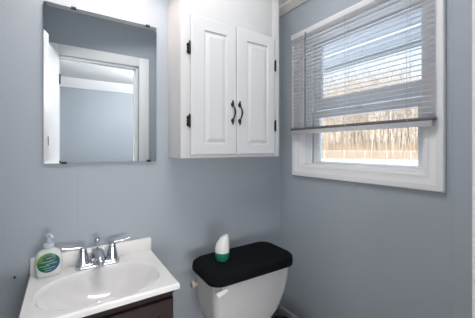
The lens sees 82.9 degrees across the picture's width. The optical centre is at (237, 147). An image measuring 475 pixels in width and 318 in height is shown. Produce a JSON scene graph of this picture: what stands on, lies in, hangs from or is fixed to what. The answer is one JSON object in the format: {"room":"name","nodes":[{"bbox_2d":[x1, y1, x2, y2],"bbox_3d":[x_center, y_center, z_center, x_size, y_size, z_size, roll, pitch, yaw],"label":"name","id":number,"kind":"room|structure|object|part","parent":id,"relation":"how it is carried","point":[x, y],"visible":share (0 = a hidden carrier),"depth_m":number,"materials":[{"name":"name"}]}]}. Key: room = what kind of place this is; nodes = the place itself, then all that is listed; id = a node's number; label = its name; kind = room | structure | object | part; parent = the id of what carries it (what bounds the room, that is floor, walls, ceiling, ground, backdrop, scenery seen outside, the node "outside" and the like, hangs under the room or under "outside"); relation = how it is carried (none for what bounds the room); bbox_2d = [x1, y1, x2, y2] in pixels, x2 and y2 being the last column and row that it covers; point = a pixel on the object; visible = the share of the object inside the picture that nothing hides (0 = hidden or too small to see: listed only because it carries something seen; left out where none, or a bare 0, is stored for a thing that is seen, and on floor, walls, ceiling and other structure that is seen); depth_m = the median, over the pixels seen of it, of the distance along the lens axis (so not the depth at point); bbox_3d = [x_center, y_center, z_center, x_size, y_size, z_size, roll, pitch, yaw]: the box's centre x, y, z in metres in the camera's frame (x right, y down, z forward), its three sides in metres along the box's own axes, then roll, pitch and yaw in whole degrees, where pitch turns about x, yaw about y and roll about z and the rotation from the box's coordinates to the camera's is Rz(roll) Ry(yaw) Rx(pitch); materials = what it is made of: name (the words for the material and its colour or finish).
{"room":"bathroom","nodes":[
{"label":"bathroom","id":0,"kind":"room"},
{"bbox_2d":[0,0,279,317],"bbox_3d":[-0.378,0.020,1.434,1.760,2.560,0.100,0,0,-33],"label":"wall","id":1,"kind":"structure","parent":0,"point":[185,205],"depth_m":1.24,"materials":[{"name":"paint"}]},
{"bbox_2d":[30,237,150,274],"bbox_3d":[-0.627,0.480,1.200,0.475,0.083,0.022,0,0,-33],"label":"backsplash","id":2,"kind":"structure","parent":1,"relation":"attached to","point":[69,258],"depth_m":1.24,"materials":[{"name":"ceramic"}]},
{"bbox_2d":[44,1,155,163],"bbox_3d":[-0.599,-0.268,1.222,0.458,0.672,0.016,0,0,-33],"label":"wall mirror","id":3,"kind":"object","parent":1,"relation":"attached to","point":[100,70],"visible":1,"depth_m":1.20,"materials":[{"name":"clear glass"}]},
{"bbox_2d":[168,0,278,157],"bbox_3d":[-0.046,-0.444,1.456,0.599,0.983,0.222,0,0,-33],"label":"upper cabinet","id":4,"kind":"object","parent":1,"relation":"attached to","point":[223,55],"visible":1,"depth_m":1.36,"materials":[{"name":"white paint"}]},
{"bbox_3d":[-0.114,-0.296,1.325,0.252,0.660,0.014,0,0,-33],"label":"cabinet door","id":5,"kind":"part","parent":4,"relation":"part of","materials":[{"name":"white paint"}]},
{"bbox_3d":[-0.017,-0.181,1.361,0.020,0.124,0.031,0,0,-33],"label":"pull handle","id":6,"kind":"part","parent":4,"relation":"part of","materials":[{"name":"brown metal"}]},
{"bbox_3d":[0.020,-0.181,1.385,0.020,0.124,0.031,0,0,-33],"label":"pull handle","id":7,"kind":"part","parent":4,"relation":"part of","materials":[{"name":"brown metal"}]},
{"bbox_3d":[0.101,-0.296,1.464,0.254,0.660,0.014,0,0,-33],"label":"cabinet door","id":8,"kind":"part","parent":4,"relation":"part of","materials":[{"name":"white paint"}]},
{"bbox_2d":[279,0,287,5],"bbox_3d":[-0.023,-1.080,0.884,1.760,0.360,1.210,0,0,-33],"label":"ceiling","id":9,"kind":"structure","parent":0,"point":[281,2],"depth_m":1.71,"materials":[{"name":"white paint"}]},
{"bbox_2d":[280,0,471,317],"bbox_3d":[0.666,0.200,1.328,0.120,2.200,1.210,0,0,-33],"label":"wall","id":10,"kind":"structure","parent":0,"point":[358,250],"depth_m":1.24,"materials":[{"name":"paint"}]},
{"bbox_2d":[279,305,297,317],"bbox_3d":[0.606,1.175,1.295,0.018,0.250,1.200,0,0,-33],"label":"baseboard","id":11,"kind":"structure","parent":10,"relation":"attached to","point":[282,311],"depth_m":1.75,"materials":[{"name":"grey paint"}]},
{"bbox_2d":[279,0,308,17],"bbox_3d":[0.597,-0.898,1.284,0.045,0.046,1.210,0,0,-33],"label":"trim","id":12,"kind":"structure","parent":10,"relation":"attached to","point":[289,5],"depth_m":1.69,"materials":[{"name":"white paint"}]},
{"bbox_2d":[292,0,445,192],"bbox_3d":[0.617,-0.266,1.387,0.140,0.869,0.805,0,0,-33],"label":"window","id":13,"kind":"structure","parent":10,"relation":"in","point":[430,172],"depth_m":1.26,"materials":[{"name":"white paint"}]},
{"bbox_2d":[291,0,436,133],"bbox_3d":[0.539,-0.386,1.336,0.039,0.604,0.764,0,0,-33],"label":"window blind","id":14,"kind":"object","parent":13,"relation":"attached to","point":[363,5],"visible":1,"depth_m":1.28,"materials":[{"name":"white plastic"}]},
{"bbox_3d":[0.386,-0.379,1.582,0.029,0.563,0.002,0,0,-33],"label":"ladder cord","id":15,"kind":"part","parent":14,"relation":"part of","materials":[{"name":"white fabric"}]},
{"bbox_3d":[0.543,-0.379,1.338,0.029,0.563,0.002,0,0,-33],"label":"ladder cord","id":16,"kind":"part","parent":14,"relation":"part of","materials":[{"name":"white fabric"}]},
{"bbox_3d":[0.543,-0.113,1.339,0.026,0.013,0.764,0,0,-33],"label":"rail","id":17,"kind":"part","parent":14,"relation":"part of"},
{"bbox_3d":[0.698,-0.379,1.099,0.029,0.563,0.002,0,0,-33],"label":"ladder cord","id":18,"kind":"part","parent":14,"relation":"part of","materials":[{"name":"white fabric"}]},
{"bbox_3d":[0.631,-0.267,1.397,0.085,0.723,0.653,0,0,-33],"label":"frame","id":19,"kind":"part","parent":13,"relation":"part of","materials":[{"name":"plastic"}]},
{"bbox_3d":[0.626,-0.064,1.376,0.028,0.306,0.590,0,0,-33],"label":"sash","id":20,"kind":"part","parent":13,"relation":"part of","materials":[{"name":"plastic"}]},
{"bbox_3d":[0.649,-0.426,1.400,0.027,0.404,0.606,0,0,-33],"label":"sash","id":21,"kind":"part","parent":13,"relation":"part of","materials":[{"name":"plastic"}]},
{"bbox_3d":[-0.132,1.350,-0.127,3.040,0.100,2.990,0,0,-33],"label":"floor","id":22,"kind":"structure","parent":0,"visible":0},
{"bbox_2d":[19,237,179,317],"bbox_3d":[-0.520,0.870,1.034,0.475,0.861,0.418,0,0,-33],"label":"bathroom vanity","id":23,"kind":"object","parent":22,"relation":"on","point":[139,285],"visible":0.9,"depth_m":1.03,"materials":[{"name":"white ceramic"}]},
{"bbox_2d":[35,233,61,277],"bbox_3d":[-0.741,0.418,1.056,0.089,0.165,0.056,0,0,-30],"label":"soap dispenser","id":24,"kind":"object","parent":23,"relation":"on","point":[48,261],"visible":1,"depth_m":1.04,"materials":[{"name":"white plastic"}]},
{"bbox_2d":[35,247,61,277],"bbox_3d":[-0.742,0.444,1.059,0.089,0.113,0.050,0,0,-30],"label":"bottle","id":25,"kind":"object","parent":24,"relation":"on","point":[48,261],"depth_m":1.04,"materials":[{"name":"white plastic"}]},
{"bbox_2d":[61,236,129,270],"bbox_3d":[-0.595,0.443,1.148,0.209,0.115,0.170,0,0,6],"label":"faucet","id":26,"kind":"object","parent":23,"relation":"on","point":[98,258],"visible":1,"depth_m":1.12,"materials":[{"name":"silver metal"}]},
{"bbox_3d":[-0.666,0.444,1.109,0.100,0.085,0.050,0,0,-33],"label":"lever handle","id":27,"kind":"part","parent":26,"relation":"part of","materials":[{"name":"silver metal"}]},
{"bbox_3d":[-0.598,0.489,1.153,0.168,0.021,0.056,0,0,-33],"label":"plate","id":28,"kind":"part","parent":26,"relation":"part of","materials":[{"name":"silver metal"}]},
{"bbox_3d":[-0.581,0.456,1.126,0.070,0.067,0.159,0,0,-33],"label":"spout","id":29,"kind":"part","parent":26,"relation":"part of","materials":[{"name":"silver metal"}]},
{"bbox_3d":[-0.610,0.433,1.171,0.021,0.097,0.021,0,0,-33],"label":"lift rod","id":30,"kind":"part","parent":26,"relation":"part of","materials":[{"name":"silver metal"}]},
{"bbox_3d":[-0.530,0.444,1.197,0.100,0.085,0.050,0,0,-33],"label":"lever handle","id":31,"kind":"part","parent":26,"relation":"part of","materials":[{"name":"silver metal"}]},
{"bbox_3d":[-0.427,0.531,0.890,0.451,0.017,0.010,0,0,-33],"label":"moulding","id":32,"kind":"part","parent":23,"relation":"part of","materials":[{"name":"brown wood"}]},
{"bbox_3d":[-0.333,0.875,0.946,0.216,0.640,0.018,0,0,-33],"label":"vanity door","id":33,"kind":"part","parent":23,"relation":"part of","materials":[{"name":"brown wood"}]},
{"bbox_2d":[190,267,287,317],"bbox_3d":[0.148,0.928,1.170,0.480,0.744,0.696,0,0,-33],"label":"toilet","id":34,"kind":"object","parent":22,"relation":"on","point":[257,297],"visible":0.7,"depth_m":1.26,"materials":[{"name":"white ceramic"}]},
{"bbox_3d":[-0.207,0.663,1.312,0.038,0.035,0.036,0,0,-33],"label":"knob","id":35,"kind":"part","parent":34,"relation":"part of","materials":[{"name":"beige plastic"}]},
{"bbox_3d":[-0.066,0.612,1.143,0.062,0.024,0.043,0,0,-33],"label":"flush lever","id":36,"kind":"part","parent":34,"relation":"part of","materials":[{"name":"white plastic"}]},
{"bbox_2d":[192,241,292,287],"bbox_3d":[0.033,0.573,1.366,0.490,0.062,0.271,0,0,-33],"label":"lid cover","id":37,"kind":"object","parent":34,"relation":"on","point":[248,261],"visible":0.98,"depth_m":1.28,"materials":[{"name":"black fabric"}]},
{"bbox_2d":[215,234,228,261],"bbox_3d":[-0.073,0.479,1.295,0.069,0.125,0.064,0,0,-3],"label":"air freshener","id":38,"kind":"object","parent":37,"relation":"on","point":[222,245],"visible":1,"depth_m":1.27,"materials":[{"name":"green plastic"}]},
{"bbox_3d":[-0.205,0.020,-0.014,3.040,2.560,0.100,0,0,-33],"label":"wall","id":39,"kind":"structure","parent":0,"visible":0},
{"bbox_2d":[472,0,474,317],"bbox_3d":[0.172,0.241,0.230,0.782,2.118,0.134,0,0,-33],"label":"trim","id":40,"kind":"structure","parent":39,"relation":"attached to","point":[473,1],"depth_m":0.45,"materials":[{"name":"white paint"}]},
{"label":"outside","id":41,"kind":"structure","parent":0,"visible":0},
{"bbox_2d":[322,158,417,165],"bbox_3d":[42.578,1.900,45.310,118.000,0.100,150.000,0,0,-33],"label":"snow ground","id":42,"kind":"structure","parent":41,"point":[398,162],"depth_m":38.09,"materials":[{"name":"white snow"}]},
{"bbox_2d":[324,74,337,141],"bbox_3d":[19.114,-9.338,54.816,7.321,22.710,12.671,0,0,8],"label":"bare tree","id":43,"kind":"object","parent":42,"relation":"on","point":[331,74],"visible":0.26,"depth_m":54.92,"materials":[{"name":"brown plant"}]},
{"bbox_2d":[324,76,349,149],"bbox_3d":[20.454,-9.062,56.694,15.361,22.175,9.118,0,0,-44],"label":"bare tree","id":44,"kind":"object","parent":42,"relation":"on","point":[341,76],"visible":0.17,"depth_m":56.65,"materials":[{"name":"brown plant"}]},
{"bbox_2d":[324,70,352,150],"bbox_3d":[21.316,-9.980,56.630,13.395,24.008,7.740,0,0,-29],"label":"bare tree","id":45,"kind":"object","parent":42,"relation":"on","point":[336,70],"visible":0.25,"depth_m":55.83,"materials":[{"name":"brown plant"}]},
{"bbox_2d":[326,71,350,150],"bbox_3d":[18.190,-7.666,51.404,11.011,19.341,13.333,0,0,20],"label":"bare tree","id":46,"kind":"object","parent":42,"relation":"on","point":[349,71],"visible":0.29,"depth_m":51.11,"materials":[{"name":"brown plant"}]},
{"bbox_2d":[322,69,355,154],"bbox_3d":[16.574,-6.880,49.388,9.184,17.732,9.460,0,0,19],"label":"bare tree","id":47,"kind":"object","parent":42,"relation":"on","point":[341,69],"visible":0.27,"depth_m":48.16,"materials":[{"name":"brown plant"}]},
{"bbox_2d":[323,64,360,150],"bbox_3d":[17.190,-9.647,52.988,13.020,23.335,7.523,0,0,34],"label":"bare tree","id":48,"kind":"object","parent":42,"relation":"on","point":[335,64],"visible":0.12,"depth_m":53.46,"materials":[{"name":"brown plant"}]},
{"bbox_2d":[322,73,371,157],"bbox_3d":[16.998,-9.935,50.468,16.496,23.928,13.622,0,0,42],"label":"bare tree","id":49,"kind":"object","parent":42,"relation":"on","point":[357,73],"visible":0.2,"depth_m":50.03,"materials":[{"name":"brown plant"}]},
{"bbox_2d":[340,71,365,158],"bbox_3d":[19.580,-6.164,47.838,8.465,16.314,9.936,0,0,28],"label":"bare tree","id":50,"kind":"object","parent":42,"relation":"on","point":[342,71],"visible":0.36,"depth_m":47.23,"materials":[{"name":"brown plant"}]},
{"bbox_2d":[325,61,383,139],"bbox_3d":[24.722,-9.898,54.893,16.445,23.854,13.580,0,0,17],"label":"bare tree","id":51,"kind":"object","parent":42,"relation":"on","point":[382,61],"visible":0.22,"depth_m":54.68,"materials":[{"name":"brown plant"}]},
{"bbox_2d":[338,68,372,152],"bbox_3d":[20.442,-8.103,52.252,11.513,20.224,13.942,0,0,-40],"label":"bare tree","id":52,"kind":"object","parent":42,"relation":"on","point":[350,68],"visible":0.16,"depth_m":51.87,"materials":[{"name":"brown plant"}]},
{"bbox_2d":[334,65,376,144],"bbox_3d":[21.966,-7.338,51.568,9.664,18.658,9.954,0,0,-41],"label":"bare tree","id":53,"kind":"object","parent":42,"relation":"on","point":[366,65],"visible":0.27,"depth_m":52.01,"materials":[{"name":"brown plant"}]},
{"bbox_2d":[333,53,386,148],"bbox_3d":[23.435,-10.177,52.350,13.013,24.392,12.634,0,0,38],"label":"bare tree","id":54,"kind":"object","parent":42,"relation":"on","point":[351,53],"visible":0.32,"depth_m":52.84,"materials":[{"name":"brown plant"}]},
{"bbox_2d":[345,51,376,153],"bbox_3d":[22.211,-10.016,47.246,12.465,24.066,12.840,0,0,11],"label":"bare tree","id":55,"kind":"object","parent":42,"relation":"on","point":[357,51],"visible":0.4,"depth_m":47.27,"materials":[{"name":"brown plant"}]},
{"bbox_2d":[342,84,379,142],"bbox_3d":[23.338,-6.877,53.823,10.102,17.745,12.233,0,0,40],"label":"bare tree","id":56,"kind":"object","parent":42,"relation":"on","point":[369,84],"visible":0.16,"depth_m":53.84,"materials":[{"name":"brown plant"}]},
{"bbox_2d":[347,65,379,149],"bbox_3d":[23.872,-7.702,49.062,10.045,19.393,10.346,0,0,10],"label":"bare tree","id":57,"kind":"object","parent":42,"relation":"on","point":[378,65],"visible":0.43,"depth_m":48.96,"materials":[{"name":"brown plant"}]},
{"bbox_2d":[322,150,416,161],"bbox_3d":[18.637,1.145,37.651,73.023,1.610,0.093,0,0,25],"label":"fence","id":58,"kind":"object","parent":42,"relation":"on","point":[324,150],"visible":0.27,"depth_m":37.80,"materials":[{"name":"wood"}]},
{"bbox_2d":[322,140,417,160],"bbox_3d":[24.602,0.307,54.495,62.953,3.216,25.570,0,0,25],"label":"undergrowth","id":59,"kind":"object","parent":42,"relation":"on","point":[333,155],"visible":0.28,"depth_m":45.67,"materials":[{"name":"beige plant"}]},
{"bbox_2d":[347,67,395,150],"bbox_3d":[24.808,-6.615,48.152,7.082,17.224,11.932,0,0,-37],"label":"bare tree","id":60,"kind":"object","parent":42,"relation":"on","point":[393,67],"visible":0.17,"depth_m":46.92,"materials":[{"name":"brown plant"}]},
{"bbox_2d":[352,58,391,145],"bbox_3d":[26.412,-9.194,56.768,11.605,22.406,11.954,0,0,15],"label":"bare tree","id":61,"kind":"object","parent":42,"relation":"on","point":[379,58],"visible":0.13,"depth_m":55.12,"materials":[{"name":"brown plant"}]},
{"bbox_2d":[364,61,387,158],"bbox_3d":[23.806,-6.817,46.106,7.251,17.634,12.215,0,0,6],"label":"bare tree","id":62,"kind":"object","parent":42,"relation":"on","point":[371,135],"visible":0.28,"depth_m":45.13,"materials":[{"name":"brown plant"}]},
{"bbox_2d":[362,59,395,147],"bbox_3d":[29.294,-8.540,52.893,10.959,21.121,12.864,0,0,-33],"label":"bare tree","id":63,"kind":"object","parent":42,"relation":"on","point":[383,59],"visible":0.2,"depth_m":51.45,"materials":[{"name":"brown plant"}]},
{"bbox_2d":[351,64,408,145],"bbox_3d":[28.391,-9.753,58.379,13.413,23.561,16.242,0,0,11],"label":"bare tree","id":64,"kind":"object","parent":42,"relation":"on","point":[408,64],"visible":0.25,"depth_m":56.56,"materials":[{"name":"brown plant"}]},
{"bbox_2d":[360,77,400,154],"bbox_3d":[23.643,-6.369,46.629,10.189,16.728,8.680,0,0,-5],"label":"bare tree","id":65,"kind":"object","parent":42,"relation":"on","point":[399,77],"visible":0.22,"depth_m":48.02,"materials":[{"name":"brown plant"}]},
{"bbox_2d":[356,60,409,148],"bbox_3d":[25.925,-8.404,47.632,12.696,20.845,10.816,0,0,-10],"label":"bare tree","id":66,"kind":"object","parent":42,"relation":"on","point":[374,60],"visible":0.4,"depth_m":48.68,"materials":[{"name":"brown plant"}]},
{"bbox_2d":[356,57,415,150],"bbox_3d":[27.712,-8.514,51.046,14.592,21.065,8.662,0,0,12],"label":"bare tree","id":67,"kind":"object","parent":42,"relation":"on","point":[415,57],"visible":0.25,"depth_m":50.14,"materials":[{"name":"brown plant"}]},
{"bbox_2d":[372,77,403,149],"bbox_3d":[26.400,-6.563,49.591,11.858,17.118,7.039,0,0,37],"label":"bare tree","id":68,"kind":"object","parent":42,"relation":"on","point":[403,77],"visible":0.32,"depth_m":48.41,"materials":[{"name":"brown plant"}]},
{"bbox_2d":[362,40,421,155],"bbox_3d":[26.180,-10.112,44.518,7.826,24.274,13.544,0,0,-9],"label":"bare tree","id":69,"kind":"object","parent":42,"relation":"on","point":[391,40],"visible":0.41,"depth_m":44.01,"materials":[{"name":"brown plant"}]},
{"bbox_2d":[377,70,407,144],"bbox_3d":[33.631,-8.115,55.179,10.513,20.261,12.341,0,0,-19],"label":"bare tree","id":70,"kind":"object","parent":42,"relation":"on","point":[401,70],"visible":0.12,"depth_m":54.24,"materials":[{"name":"brown plant"}]},
{"bbox_2d":[383,69,405,143],"bbox_3d":[28.858,-7.498,50.478,7.816,19.010,13.168,0,0,35],"label":"bare tree","id":71,"kind":"object","parent":42,"relation":"on","point":[405,69],"visible":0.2,"depth_m":50.70,"materials":[{"name":"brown plant"}]},
{"bbox_2d":[377,61,420,153],"bbox_3d":[29.741,-8.499,50.331,12.814,21.039,10.916,0,0,0],"label":"bare tree","id":72,"kind":"object","parent":42,"relation":"on","point":[420,61],"visible":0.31,"depth_m":52.24,"materials":[{"name":"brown plant"}]},
{"bbox_2d":[383,73,421,153],"bbox_3d":[27.784,-7.086,46.177,10.132,18.159,5.854,0,0,-4],"label":"bare tree","id":73,"kind":"object","parent":42,"relation":"on","point":[408,73],"visible":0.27,"depth_m":45.53,"materials":[{"name":"brown plant"}]},
{"bbox_2d":[397,108,408,148],"bbox_3d":[34.502,-6.110,53.979,9.870,16.204,8.408,0,0,-24],"label":"bare tree","id":74,"kind":"object","parent":42,"relation":"on","point":[408,108],"visible":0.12,"depth_m":55.01,"materials":[{"name":"brown plant"}]},
{"bbox_2d":[389,51,421,153],"bbox_3d":[30.273,-9.879,47.004,7.674,23.803,13.281,0,0,31],"label":"bare tree","id":75,"kind":"object","parent":42,"relation":"on","point":[411,51],"visible":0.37,"depth_m":47.16,"materials":[{"name":"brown plant"}]},
{"bbox_2d":[391,59,419,134],"bbox_3d":[30.973,-7.840,51.429,8.101,19.701,13.648,0,0,21],"label":"bare tree","id":76,"kind":"object","parent":42,"relation":"on","point":[408,59],"visible":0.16,"depth_m":50.93,"materials":[{"name":"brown plant"}]},
{"bbox_2d":[392,60,420,159],"bbox_3d":[28.591,-6.722,43.830,9.924,17.431,12.017,0,0,20],"label":"bare tree","id":77,"kind":"object","parent":42,"relation":"on","point":[404,60],"visible":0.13,"depth_m":43.74,"materials":[{"name":"brown plant"}]},
{"bbox_2d":[391,70,421,146],"bbox_3d":[31.974,-7.144,48.268,10.197,18.276,5.892,0,0,-2],"label":"bare tree","id":78,"kind":"object","parent":42,"relation":"on","point":[421,70],"visible":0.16,"depth_m":48.86,"materials":[{"name":"brown plant"}]},
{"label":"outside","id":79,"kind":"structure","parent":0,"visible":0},
{"bbox_2d":[324,11,421,73],"bbox_3d":[0.753,-0.865,1.973,0.715,0.330,2.700,0,0,-33],"label":"awning","id":80,"kind":"object","parent":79,"point":[420,12],"visible":0.1,"depth_m":2.00,"materials":[{"name":"metal"}]},
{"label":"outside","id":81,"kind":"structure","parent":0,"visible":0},
{"bbox_2d":[322,110,417,150],"bbox_3d":[40.457,-5.077,85.402,108.674,14.154,140.568,0,0,-33],"label":"wooded hill","id":82,"kind":"structure","parent":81,"point":[406,130],"depth_m":74.13,"materials":[{"name":"brown wood"}]}
]}

